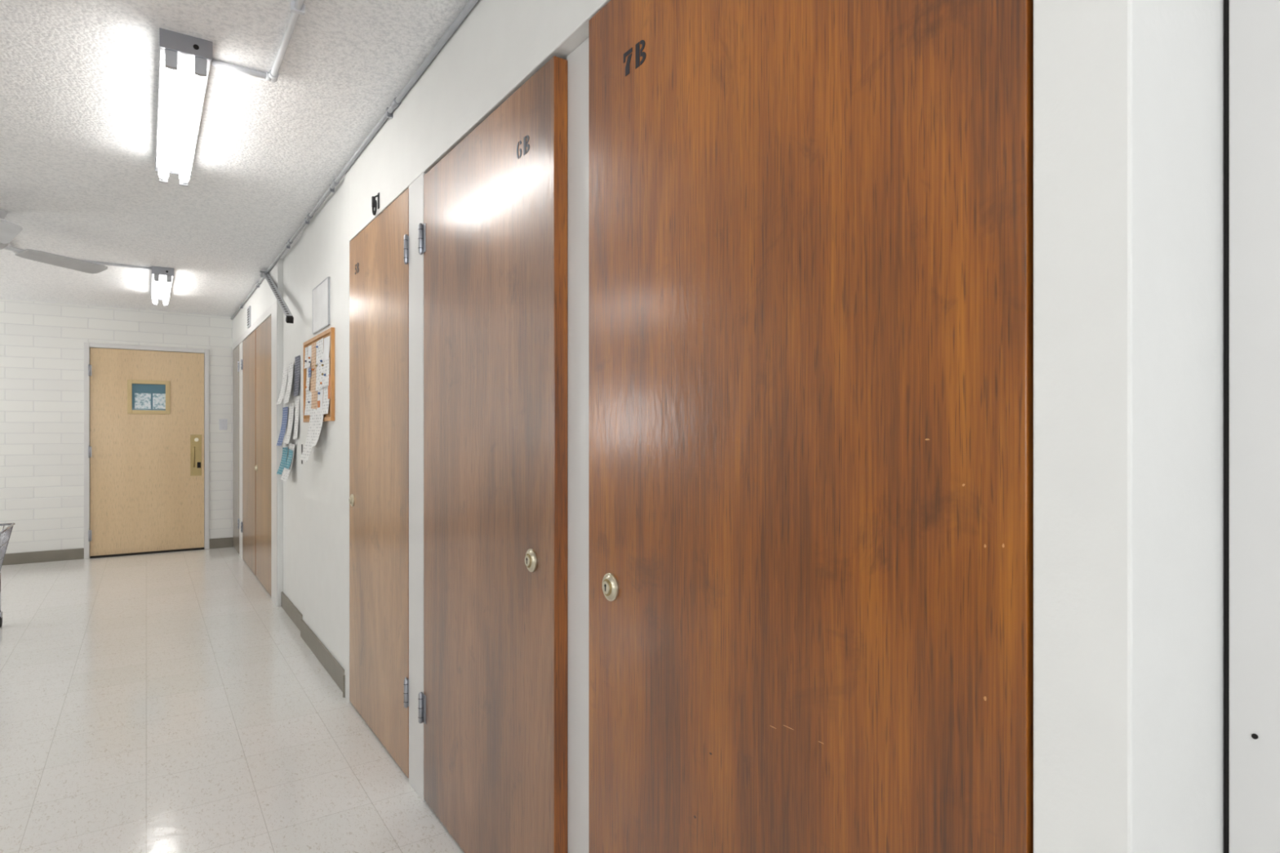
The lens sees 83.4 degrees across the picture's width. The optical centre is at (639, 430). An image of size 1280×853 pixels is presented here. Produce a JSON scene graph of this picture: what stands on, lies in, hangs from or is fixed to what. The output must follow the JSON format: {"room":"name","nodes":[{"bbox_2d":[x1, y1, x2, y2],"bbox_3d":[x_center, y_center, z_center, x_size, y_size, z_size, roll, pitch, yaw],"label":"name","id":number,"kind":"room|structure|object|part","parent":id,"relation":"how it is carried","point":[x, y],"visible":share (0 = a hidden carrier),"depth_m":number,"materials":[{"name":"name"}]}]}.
{"room":"storage locker corridor","nodes":[
{"label":"storage locker corridor","id":0,"kind":"room"},
{"bbox_2d":[0,298,233,556],"bbox_3d":[-5.813,0.010,6.604,4.600,2.420,0.150,0,0,-35],"label":"wall","id":1,"kind":"structure","parent":0,"point":[42,344],"depth_m":6.77,"materials":[{"name":"white brick"}]},
{"bbox_2d":[88,364,91,541],"bbox_3d":[-5.267,0.210,6.876,0.024,1.690,0.033,0,0,-35],"label":"hinges","id":2,"kind":"object","parent":1,"relation":"attached to","point":[89,366],"visible":1,"depth_m":6.86,"materials":[{"name":"metal"}]},
{"bbox_2d":[1,537,232,565],"bbox_3d":[-5.911,1.169,6.438,3.950,0.102,0.012,0,0,-35],"label":"baseboard","id":3,"kind":"structure","parent":1,"relation":"attached to","point":[74,553],"depth_m":6.72,"materials":[{"name":"grey rubber"}]},
{"bbox_2d":[84,342,208,559],"bbox_3d":[-4.899,0.188,7.169,1.028,2.065,0.074,0,0,-35],"label":"trim","id":4,"kind":"structure","parent":1,"relation":"attached to","point":[86,345],"depth_m":6.95,"materials":[{"name":"white paint"}]},
{"bbox_2d":[89,347,204,555],"bbox_3d":[-4.903,0.201,7.175,0.938,2.002,0.045,0,0,-35],"label":"door","id":5,"kind":"structure","parent":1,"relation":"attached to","point":[144,496],"depth_m":7.13,"materials":[{"name":"brown wood"}]},
{"bbox_2d":[127,379,169,413],"bbox_3d":[-4.896,-0.337,7.160,0.352,0.336,0.028,0,0,-35],"label":"window","id":6,"kind":"structure","parent":5,"relation":"attached to","point":[130,382],"depth_m":7.16,"materials":[{"name":"beige wood"}]},
{"bbox_3d":[-4.901,-0.337,7.168,0.326,0.310,0.006,0,0,-35],"label":"glass pane","id":7,"kind":"part","parent":6,"relation":"part of","materials":[{"name":"blue glass"}]},
{"bbox_2d":[190,435,201,475],"bbox_3d":[-4.549,0.250,7.362,0.098,0.420,0.049,0,0,-35],"label":"plate","id":8,"kind":"object","parent":5,"relation":"attached to","point":[195,440],"visible":1,"depth_m":7.37,"materials":[{"name":"gold metal"}]},
{"bbox_2d":[218,418,227,430],"bbox_3d":[-4.355,-0.068,7.507,0.075,0.115,0.013,0,0,-35],"label":"light switch","id":9,"kind":"object","parent":1,"relation":"attached to","point":[223,423],"visible":1,"depth_m":7.50,"materials":[{"name":"white plastic"}]},
{"bbox_2d":[0,546,464,852],"bbox_3d":[-2.569,1.270,1.972,4.700,0.100,11.460,0,0,-35],"label":"floor","id":10,"kind":"structure","parent":0,"point":[161,702],"depth_m":2.93,"materials":[{"name":"tile"}]},
{"bbox_2d":[0,523,14,626],"bbox_3d":[-4.085,0.901,4.182,0.621,0.638,0.496,0,0,-35],"label":"cart","id":11,"kind":"object","parent":10,"relation":"on","point":[6,532],"visible":1,"depth_m":4.44,"materials":[{"name":"silver metal"}]},
{"bbox_2d":[89,547,204,558],"bbox_3d":[-4.909,1.214,7.183,0.938,0.012,0.120,0,0,-35],"label":"threshold","id":12,"kind":"object","parent":10,"relation":"on","point":[193,548],"visible":0.79,"depth_m":7.12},
{"bbox_2d":[0,0,469,316],"bbox_3d":[-2.569,-1.250,1.972,4.700,0.100,11.460,0,0,-35],"label":"ceiling","id":13,"kind":"structure","parent":0,"point":[79,78],"depth_m":2.88,"materials":[{"name":"white paint"}]},
{"bbox_2d":[0,208,107,273],"bbox_3d":[-3.534,-1.094,3.793,1.129,0.212,1.109,0,0,-34],"label":"ceiling fan","id":14,"kind":"object","parent":13,"relation":"hanging from","point":[9,231],"depth_m":4.14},
{"bbox_2d":[8,242,151,270],"bbox_3d":[-3.584,-1.188,4.605,0.770,0.020,1.090,0,0,-34],"label":"conduit","id":15,"kind":"object","parent":13,"relation":"attached to","point":[10,245],"depth_m":5.14,"materials":[{"name":"white metal"}]},
{"bbox_2d":[151,266,173,306],"bbox_3d":[-3.846,-1.148,5.773,0.136,0.104,1.245,0,0,-35],"label":"fluorescent light","id":16,"kind":"object","parent":13,"relation":"attached to","point":[162,277],"visible":1,"depth_m":5.50,"materials":[{"name":"white plastic"}]},
{"bbox_2d":[155,27,212,186],"bbox_3d":[-1.725,-1.148,2.687,0.136,0.104,1.245,0,0,-35],"label":"fluorescent light","id":17,"kind":"object","parent":13,"relation":"attached to","point":[184,60],"visible":1,"depth_m":2.43,"materials":[{"name":"white plastic"}]},
{"bbox_2d":[210,0,305,82],"bbox_3d":[-0.660,-1.188,1.430,0.203,0.030,2.305,0,0,-34],"label":"conduit","id":18,"kind":"object","parent":13,"relation":"attached to","point":[297,7],"depth_m":2.28,"materials":[{"name":"white metal"}]},
{"bbox_2d":[232,0,1223,852],"bbox_3d":[-1.710,0.010,4.254,0.500,2.420,8.370,0,0,-35],"label":"wall","id":19,"kind":"structure","parent":0,"point":[1128,95],"depth_m":0.73,"materials":[{"name":"white paint"}]},
{"bbox_2d":[232,345,239,553],"bbox_3d":[-4.087,0.181,7.288,0.051,2.053,0.638,0,0,-35],"label":"door","id":20,"kind":"structure","parent":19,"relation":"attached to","point":[236,352],"depth_m":7.27,"materials":[{"name":"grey wood"}]},
{"bbox_3d":[-3.932,0.139,7.031,0.016,1.642,0.038,0,0,-35],"label":"hinges","id":21,"kind":"part","parent":20,"relation":"part of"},
{"bbox_2d":[240,329,255,575],"bbox_3d":[-3.483,0.181,6.409,0.051,2.053,0.978,0,0,-35],"label":"door","id":22,"kind":"structure","parent":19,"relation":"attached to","point":[249,344],"depth_m":6.34,"materials":[{"name":"brown wood"}]},
{"bbox_3d":[-3.763,0.139,6.786,0.016,1.642,0.038,0,0,-35],"label":"hinges","id":23,"kind":"part","parent":22,"relation":"part of","materials":[{"name":"grey metal"}]},
{"bbox_2d":[247,306,250,328],"bbox_3d":[-3.438,-1.000,6.313,0.015,0.180,0.140,0,0,-35],"label":"air vent","id":24,"kind":"object","parent":19,"relation":"in","point":[249,307],"visible":1,"depth_m":6.27,"materials":[{"name":"white metal"}]},
{"bbox_2d":[232,300,277,606],"bbox_3d":[-3.394,0.154,6.258,0.004,2.131,3.080,0,0,-35],"label":"trim","id":25,"kind":"structure","parent":19,"relation":"attached to","point":[273,309],"depth_m":5.10,"materials":[{"name":"white paint"}]},
{"bbox_2d":[255,315,271,595],"bbox_3d":[-2.919,0.181,5.602,0.035,2.053,0.930,0,0,-35],"label":"door","id":26,"kind":"structure","parent":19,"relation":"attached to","point":[263,333],"depth_m":5.55,"materials":[{"name":"brown wood"}]},
{"bbox_2d":[259,271,293,323],"bbox_3d":[-2.447,-0.917,4.816,0.058,0.551,1.330,0,0,-33],"label":"support","id":27,"kind":"object","parent":19,"relation":"attached to","point":[289,317],"visible":0.98,"depth_m":4.69,"materials":[{"name":"grey metal"}]},
{"bbox_2d":[276,355,300,482],"bbox_3d":[-2.294,-0.073,4.665,0.060,0.797,0.612,0,0,-35],"label":"flyers","id":28,"kind":"object","parent":19,"relation":"attached to","point":[287,465],"visible":1,"depth_m":4.66,"materials":[{"name":"paper"}]},
{"bbox_2d":[301,444,302,463],"bbox_3d":[-2.036,0.140,4.340,0.008,0.120,0.060,0,0,-35],"label":"thermostat","id":29,"kind":"object","parent":19,"relation":"attached to","point":[301,444],"visible":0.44,"depth_m":4.36,"materials":[{"name":"grey plastic"}]},
{"bbox_2d":[280,591,345,697],"bbox_3d":[-1.918,1.169,4.145,0.030,0.102,2.055,0,0,-34],"label":"baseboard","id":30,"kind":"structure","parent":19,"relation":"attached to","point":[328,661],"depth_m":3.87,"materials":[{"name":"grey rubber"}]},
{"bbox_2d":[300,327,334,462],"bbox_3d":[-1.748,-0.172,3.834,0.070,0.675,0.760,0,0,-35],"label":"bulletin board","id":31,"kind":"object","parent":19,"relation":"attached to","point":[318,352],"visible":1,"depth_m":3.80,"materials":[{"name":"white paper"}]},
{"bbox_3d":[-1.723,-0.280,3.851,0.010,0.420,0.720,0,0,-34],"label":"cork panel","id":32,"kind":"part","parent":31,"relation":"part of","materials":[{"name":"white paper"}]},
{"bbox_3d":[-1.727,-0.280,3.849,0.018,0.460,0.760,0,0,-34],"label":"wood frame","id":33,"kind":"part","parent":31,"relation":"part of","materials":[{"name":"brown wood"}]},
{"bbox_2d":[312,276,329,333],"bbox_3d":[-1.689,-0.657,3.802,0.010,0.245,0.410,0,0,-35],"label":"framed notice","id":34,"kind":"object","parent":19,"relation":"attached to","point":[321,293],"visible":1,"depth_m":3.78,"materials":[{"name":"white paper"}]},
{"bbox_2d":[231,0,479,319],"bbox_3d":[-1.926,-1.173,4.106,0.025,0.034,8.350,0,0,-35],"label":"conduit","id":35,"kind":"object","parent":19,"relation":"attached to","point":[470,5],"visible":1,"depth_m":2.68,"materials":[{"name":"metal"}]},
{"bbox_2d":[371,192,379,215],"bbox_3d":[-1.046,-0.890,2.825,0.023,0.079,0.072,0,0,-35],"label":"wall hook","id":36,"kind":"object","parent":19,"relation":"attached to","point":[375,204],"visible":1,"depth_m":2.82,"materials":[{"name":"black metal"}]},
{"bbox_2d":[349,188,408,777],"bbox_3d":[-1.043,0.181,2.859,0.051,2.053,0.886,0,0,-35],"label":"door","id":37,"kind":"structure","parent":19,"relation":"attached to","point":[379,293],"depth_m":2.79,"materials":[{"name":"brown wood"}]},
{"bbox_2d":[348,493,354,506],"bbox_3d":[-1.271,0.305,3.161,0.015,0.054,0.054,0,0,-35],"label":"lock","id":38,"kind":"object","parent":37,"relation":"attached to","point":[351,500],"visible":1,"depth_m":3.15,"materials":[{"name":"gold metal"}]},
{"bbox_2d":[355,262,359,274],"bbox_3d":[-1.224,-0.702,3.104,0.001,0.043,0.074,0,0,-35],"label":"label","id":39,"kind":"object","parent":37,"relation":"attached to","point":[357,268],"visible":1,"depth_m":3.10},
{"bbox_3d":[-0.817,0.139,2.500,0.016,1.642,0.038,0,0,-35],"label":"hinges","id":40,"kind":"part","parent":37,"relation":"part of","materials":[{"name":"silver metal"}]},
{"bbox_2d":[417,56,567,852],"bbox_3d":[-0.447,0.185,1.991,0.051,2.046,0.928,0,0,-35],"label":"door","id":41,"kind":"structure","parent":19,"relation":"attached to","point":[495,255],"depth_m":1.85,"materials":[{"name":"brown wood"}]},
{"bbox_3d":[-0.713,0.139,2.348,0.016,1.642,0.038,0,0,-35],"label":"hinges","id":42,"kind":"part","parent":41,"relation":"part of","materials":[{"name":"silver metal"}]},
{"bbox_2d":[516,135,529,159],"bbox_3d":[-0.283,-0.685,1.735,0.001,0.043,0.072,0,0,-35],"label":"label","id":43,"kind":"object","parent":41,"relation":"attached to","point":[527,136],"visible":1,"depth_m":1.73,"materials":[{"name":"silver metal"}]},
{"bbox_2d":[524,548,537,572],"bbox_3d":[-0.260,0.305,1.690,0.015,0.054,0.054,0,0,-35],"label":"lock","id":44,"kind":"object","parent":41,"relation":"attached to","point":[531,558],"visible":1,"depth_m":1.68,"materials":[{"name":"gold metal"}]},
{"bbox_2d":[588,0,1033,852],"bbox_3d":[0.161,0.181,1.120,0.035,2.053,0.892,0,0,-35],"label":"door","id":45,"kind":"structure","parent":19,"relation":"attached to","point":[811,222],"depth_m":0.98,"materials":[{"name":"brown wood"}]},
{"bbox_2d":[602,573,618,601],"bbox_3d":[-0.062,0.305,1.401,0.015,0.054,0.054,0,0,-35],"label":"lock","id":46,"kind":"object","parent":45,"relation":"attached to","point":[610,583],"visible":1,"depth_m":1.39,"materials":[{"name":"gold metal"}]},
{"bbox_2d":[623,40,645,76],"bbox_3d":[-0.010,-0.696,1.338,0.001,0.045,0.074,0,0,-35],"label":"label","id":47,"kind":"object","parent":45,"relation":"attached to","point":[638,53],"visible":1,"depth_m":1.33,"materials":[{"name":"grey metal"}]},
{"bbox_2d":[693,438,1004,817],"bbox_3d":[0.238,0.326,0.978,0.001,0.634,0.524,0,0,-35],"label":"chips","id":48,"kind":"object","parent":45,"relation":"attached to","point":[963,485],"visible":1,"depth_m":0.80,"materials":[{"name":"beige wood"}]},
{"bbox_2d":[1223,0,1279,852],"bbox_3d":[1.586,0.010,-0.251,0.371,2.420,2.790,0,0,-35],"label":"door","id":49,"kind":"structure","parent":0,"point":[1251,28],"depth_m":0.77,"materials":[{"name":"white paint"}]},
{"bbox_2d":[1251,733,1257,739],"bbox_3d":[0.659,0.327,0.769,0.002,0.006,0.006,0,0,-35],"label":"cap","id":50,"kind":"object","parent":49,"relation":"attached to","point":[1253,735],"visible":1,"depth_m":0.77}
]}

